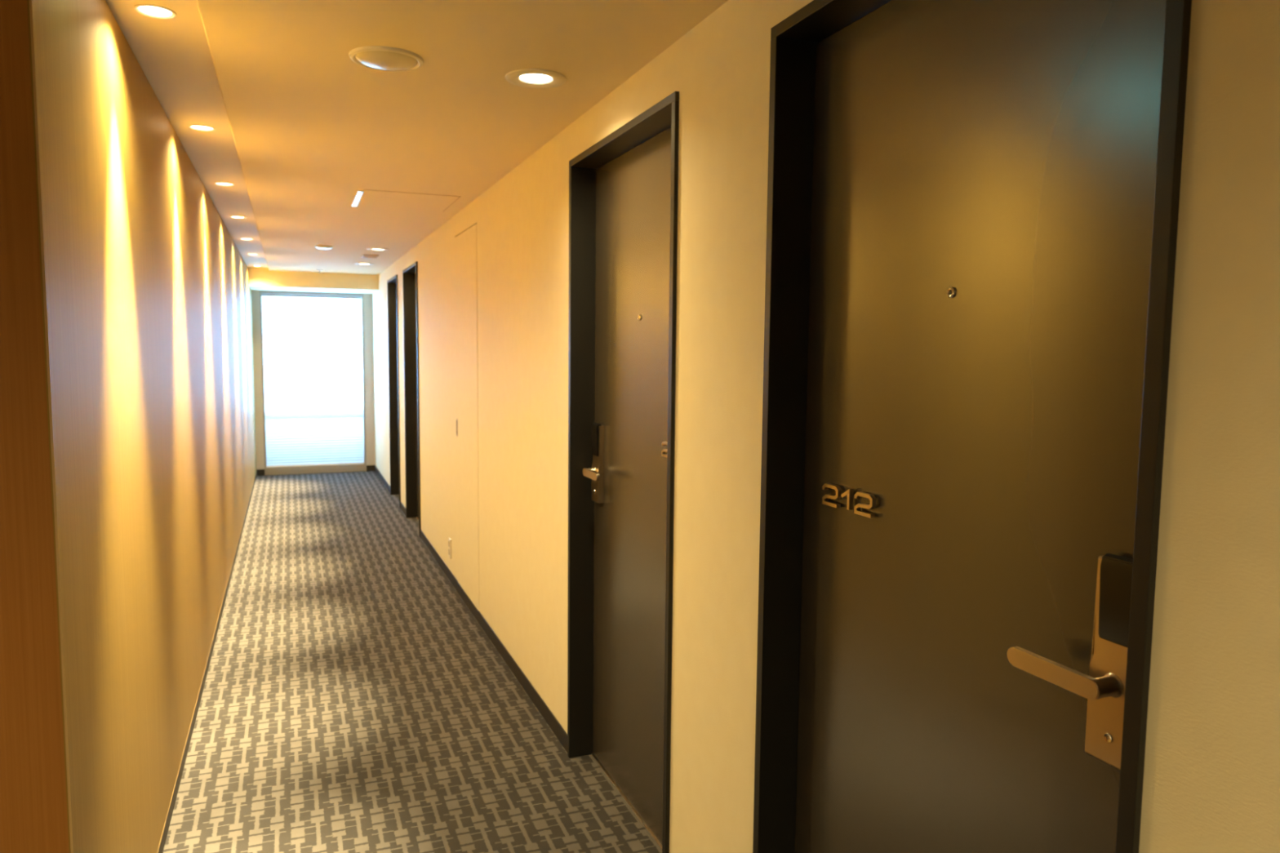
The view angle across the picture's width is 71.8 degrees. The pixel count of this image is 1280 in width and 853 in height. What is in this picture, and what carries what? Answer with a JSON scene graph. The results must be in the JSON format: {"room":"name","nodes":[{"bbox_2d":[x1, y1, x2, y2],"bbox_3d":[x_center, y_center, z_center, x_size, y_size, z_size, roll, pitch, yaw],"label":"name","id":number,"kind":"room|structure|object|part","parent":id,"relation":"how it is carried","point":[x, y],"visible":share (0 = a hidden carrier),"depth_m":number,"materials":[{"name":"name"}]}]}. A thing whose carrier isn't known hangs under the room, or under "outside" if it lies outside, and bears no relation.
{"room":"hotel corridor","nodes":[
{"label":"hotel corridor","id":0,"kind":"room"},
{"bbox_2d":[0,0,256,852],"bbox_3d":[-3.649,-0.184,5.193,2.233,2.283,8.908,-1,5,-22],"label":"wall","id":1,"kind":"structure","parent":0,"point":[146,293],"depth_m":1.87,"materials":[{"name":"beige paint"}]},
{"bbox_2d":[158,473,256,852],"bbox_3d":[-2.638,0.896,5.707,0.020,0.060,8.884,-1,5,-22],"label":"baseboard","id":2,"kind":"structure","parent":1,"relation":"attached to","point":[190,733],"depth_m":3.41,"materials":[{"name":"black rubber"}]},
{"bbox_2d":[247,266,378,293],"bbox_3d":[-3.521,-1.591,9.519,1.287,0.239,0.750,-1,5,-22],"label":"lintel","id":3,"kind":"object","parent":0,"point":[259,278],"visible":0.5,"depth_m":9.21,"materials":[{"name":"beige paint"}]},
{"bbox_2d":[251,289,375,475],"bbox_3d":[-3.685,-0.619,10.024,1.467,2.300,0.140,-1,5,-22],"label":"wall","id":4,"kind":"structure","parent":0,"point":[367,298],"depth_m":10.10,"materials":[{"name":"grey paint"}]},
{"bbox_2d":[259,290,366,475],"bbox_3d":[-3.690,-0.491,10.021,1.089,2.044,0.124,-1,5,-22],"label":"window","id":5,"kind":"structure","parent":4,"relation":"in","point":[313,359],"depth_m":9.99,"materials":[{"name":"white glass"}]},
{"bbox_3d":[-3.672,-1.460,9.914,1.045,0.025,0.026,-1,5,-22],"label":"head rail","id":6,"kind":"part","parent":5,"relation":"part of","materials":[{"name":"grey metal"}]},
{"bbox_3d":[-3.691,0.436,10.082,1.041,0.016,0.020,-1,5,-22],"label":"rail","id":7,"kind":"part","parent":5,"relation":"part of","materials":[{"name":"white plastic"}]},
{"bbox_2d":[256,465,374,475],"bbox_3d":[-3.669,0.498,10.054,1.267,0.069,0.006,-1,5,-22],"label":"baseboard","id":8,"kind":"structure","parent":4,"relation":"attached to","point":[369,468],"depth_m":9.85,"materials":[{"name":"black rubber"}]},
{"bbox_2d":[163,471,662,852],"bbox_3d":[-2.163,1.159,3.578,3.750,0.080,13.220,-1,5,-22],"label":"floor","id":9,"kind":"structure","parent":0,"point":[353,700],"depth_m":3.46,"materials":[{"name":"carpet"}]},
{"bbox_2d":[196,0,728,275],"bbox_3d":[-2.026,-1.101,3.020,3.700,0.120,12.470,-1,5,-22],"label":"ceiling","id":10,"kind":"structure","parent":0,"point":[313,127],"depth_m":2.65,"materials":[{"name":"beige paint"}]},
{"bbox_2d":[105,0,268,267],"bbox_3d":[-2.382,-1.265,5.193,0.214,0.004,8.154,-1,5,-22],"label":"ceiling strip","id":11,"kind":"object","parent":10,"relation":"attached to","point":[174,55],"visible":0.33,"depth_m":2.79,"materials":[{"name":"beige paint"}]},
{"bbox_2d":[133,3,176,18],"bbox_3d":[-1.139,-0.984,2.076,0.089,0.021,0.089,-1,5,-22],"label":"recessed light","id":12,"kind":"object","parent":11,"relation":"attached to","point":[153,10],"visible":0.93,"depth_m":2.07,"materials":[{"name":"beige"}]},
{"bbox_2d":[188,124,215,131],"bbox_3d":[-1.580,-1.086,3.189,0.089,0.021,0.089,-1,5,-22],"label":"recessed light","id":13,"kind":"object","parent":11,"relation":"attached to","point":[202,127],"visible":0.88,"depth_m":3.19,"materials":[{"name":"white"}]},
{"bbox_2d":[214,182,234,186],"bbox_3d":[-2.022,-1.189,4.302,0.089,0.021,0.089,-1,5,-22],"label":"recessed light","id":14,"kind":"object","parent":11,"relation":"attached to","point":[224,184],"visible":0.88,"depth_m":4.30,"materials":[{"name":"white"}]},
{"bbox_2d":[230,215,245,218],"bbox_3d":[-2.464,-1.291,5.415,0.089,0.021,0.089,-1,5,-22],"label":"recessed light","id":15,"kind":"object","parent":11,"relation":"attached to","point":[233,216],"visible":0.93,"depth_m":5.40,"materials":[{"name":"white"}]},
{"bbox_2d":[315,244,333,248],"bbox_3d":[-2.401,-1.360,6.718,0.126,0.021,0.126,-1,5,-22],"label":"smoke detector","id":16,"kind":"object","parent":10,"relation":"attached to","point":[319,246],"visible":1,"depth_m":6.68,"materials":[{"name":"white plastic"}]},
{"bbox_2d":[354,262,373,265],"bbox_3d":[-2.533,-1.498,8.122,0.171,0.018,0.171,-1,5,-22],"label":"recessed light","id":17,"kind":"object","parent":10,"relation":"in","point":[360,264],"visible":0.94,"depth_m":8.12,"materials":[{"name":"white"}]},
{"bbox_2d":[360,254,378,258],"bbox_3d":[-2.267,-1.426,7.413,0.130,0.010,0.220,-1,5,-22],"label":"ceiling vent","id":18,"kind":"object","parent":10,"relation":"in","point":[375,256],"visible":1,"depth_m":7.38,"materials":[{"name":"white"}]},
{"bbox_2d":[366,248,389,250],"bbox_3d":[-2.040,-1.384,6.881,0.171,0.018,0.171,-1,5,-22],"label":"recessed light","id":19,"kind":"object","parent":10,"relation":"in","point":[370,249],"visible":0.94,"depth_m":6.88,"materials":[{"name":"white"}]},
{"bbox_2d":[348,45,423,71],"bbox_3d":[-0.664,-0.954,2.316,0.189,0.022,0.189,-1,5,-22],"label":"ceiling speaker","id":20,"kind":"object","parent":10,"relation":"attached to","point":[382,58],"visible":1,"depth_m":2.28,"materials":[{"name":"beige plastic"}]},
{"bbox_2d":[355,50,417,71],"bbox_3d":[-0.664,-0.953,2.316,0.160,0.019,0.160,-1,5,-22],"label":"grille","id":21,"kind":"object","parent":20,"relation":"attached to","point":[383,60],"depth_m":2.29,"materials":[{"name":"beige plastic"}]},
{"bbox_2d":[351,189,461,211],"bbox_3d":[-1.224,-1.168,4.590,0.489,0.006,0.534,-1,5,-22],"label":"ceiling hatch","id":22,"kind":"object","parent":10,"relation":"attached to","point":[366,197],"visible":1,"depth_m":4.56,"materials":[{"name":"beige paint"}]},
{"bbox_2d":[505,68,566,88],"bbox_3d":[-0.291,-0.978,2.474,0.171,0.018,0.171,-1,5,-22],"label":"recessed light","id":23,"kind":"object","parent":10,"relation":"in","point":[535,77],"visible":0.99,"depth_m":2.47,"materials":[{"name":"beige"}]},
{"bbox_2d":[372,0,1279,852],"bbox_3d":[-0.592,-0.023,4.169,0.160,2.201,13.360,-1,5,-22],"label":"wall","id":24,"kind":"structure","parent":0,"point":[1211,781],"depth_m":1.91,"materials":[{"name":"beige paint"}]},
{"bbox_2d":[386,274,400,507],"bbox_3d":[-2.219,-0.336,8.243,0.160,2.076,0.790,-1,5,-22],"label":"door","id":25,"kind":"structure","parent":24,"relation":"in","point":[392,283],"depth_m":8.55,"materials":[{"name":"black paint"}]},
{"bbox_2d":[402,261,421,537],"bbox_3d":[-1.748,-0.226,7.058,0.160,2.076,0.846,-1,5,-22],"label":"door","id":26,"kind":"structure","parent":24,"relation":"in","point":[410,274],"depth_m":7.39,"materials":[{"name":"black paint"}]},
{"bbox_2d":[448,537,451,558],"bbox_3d":[-1.176,0.751,5.466,0.010,0.120,0.070,-1,5,-22],"label":"wall outlet","id":27,"kind":"object","parent":24,"relation":"attached to","point":[449,538],"visible":1,"depth_m":5.45,"materials":[{"name":"beige plastic"}]},
{"bbox_2d":[454,223,479,610],"bbox_3d":[-0.943,-0.057,4.874,0.034,2.023,0.640,-1,5,-22],"label":"door","id":28,"kind":"structure","parent":24,"relation":"in","point":[465,243],"depth_m":4.83,"materials":[{"name":"beige paint"}]},
{"bbox_2d":[374,465,567,752],"bbox_3d":[-0.653,1.050,4.167,0.005,0.064,13.220,-1,5,-22],"label":"baseboard","id":29,"kind":"structure","parent":24,"relation":"attached to","point":[560,733],"depth_m":4.14,"materials":[{"name":"black rubber"}]},
{"bbox_2d":[567,90,679,852],"bbox_3d":[-0.012,0.176,2.684,0.160,2.076,0.885,-1,5,-22],"label":"door","id":30,"kind":"structure","parent":24,"relation":"in","point":[623,188],"depth_m":2.78,"materials":[{"name":"black paint"}]},
{"bbox_3d":[-0.148,0.158,2.938,0.043,0.030,0.153,-1,5,-22],"label":"lever handle","id":31,"kind":"part","parent":30,"relation":"part of","materials":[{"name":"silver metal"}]},
{"bbox_3d":[-0.143,0.126,3.003,0.021,0.261,0.070,-1,5,-22],"label":"lock plate","id":32,"kind":"part","parent":30,"relation":"part of","materials":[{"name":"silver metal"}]},
{"bbox_2d":[752,0,1191,852],"bbox_3d":[0.481,0.291,1.441,0.160,2.076,0.880,-1,5,-22],"label":"door","id":33,"kind":"structure","parent":24,"relation":"in","point":[972,211],"depth_m":1.38,"materials":[{"name":"black paint"}]},
{"bbox_3d":[0.556,0.321,1.164,0.043,0.030,0.153,-1,5,-22],"label":"lever handle","id":34,"kind":"part","parent":33,"relation":"part of","materials":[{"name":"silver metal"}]},
{"bbox_3d":[0.605,0.299,1.118,0.021,0.261,0.070,-1,5,-22],"label":"lock plate","id":35,"kind":"part","parent":33,"relation":"part of","materials":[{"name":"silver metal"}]}
]}

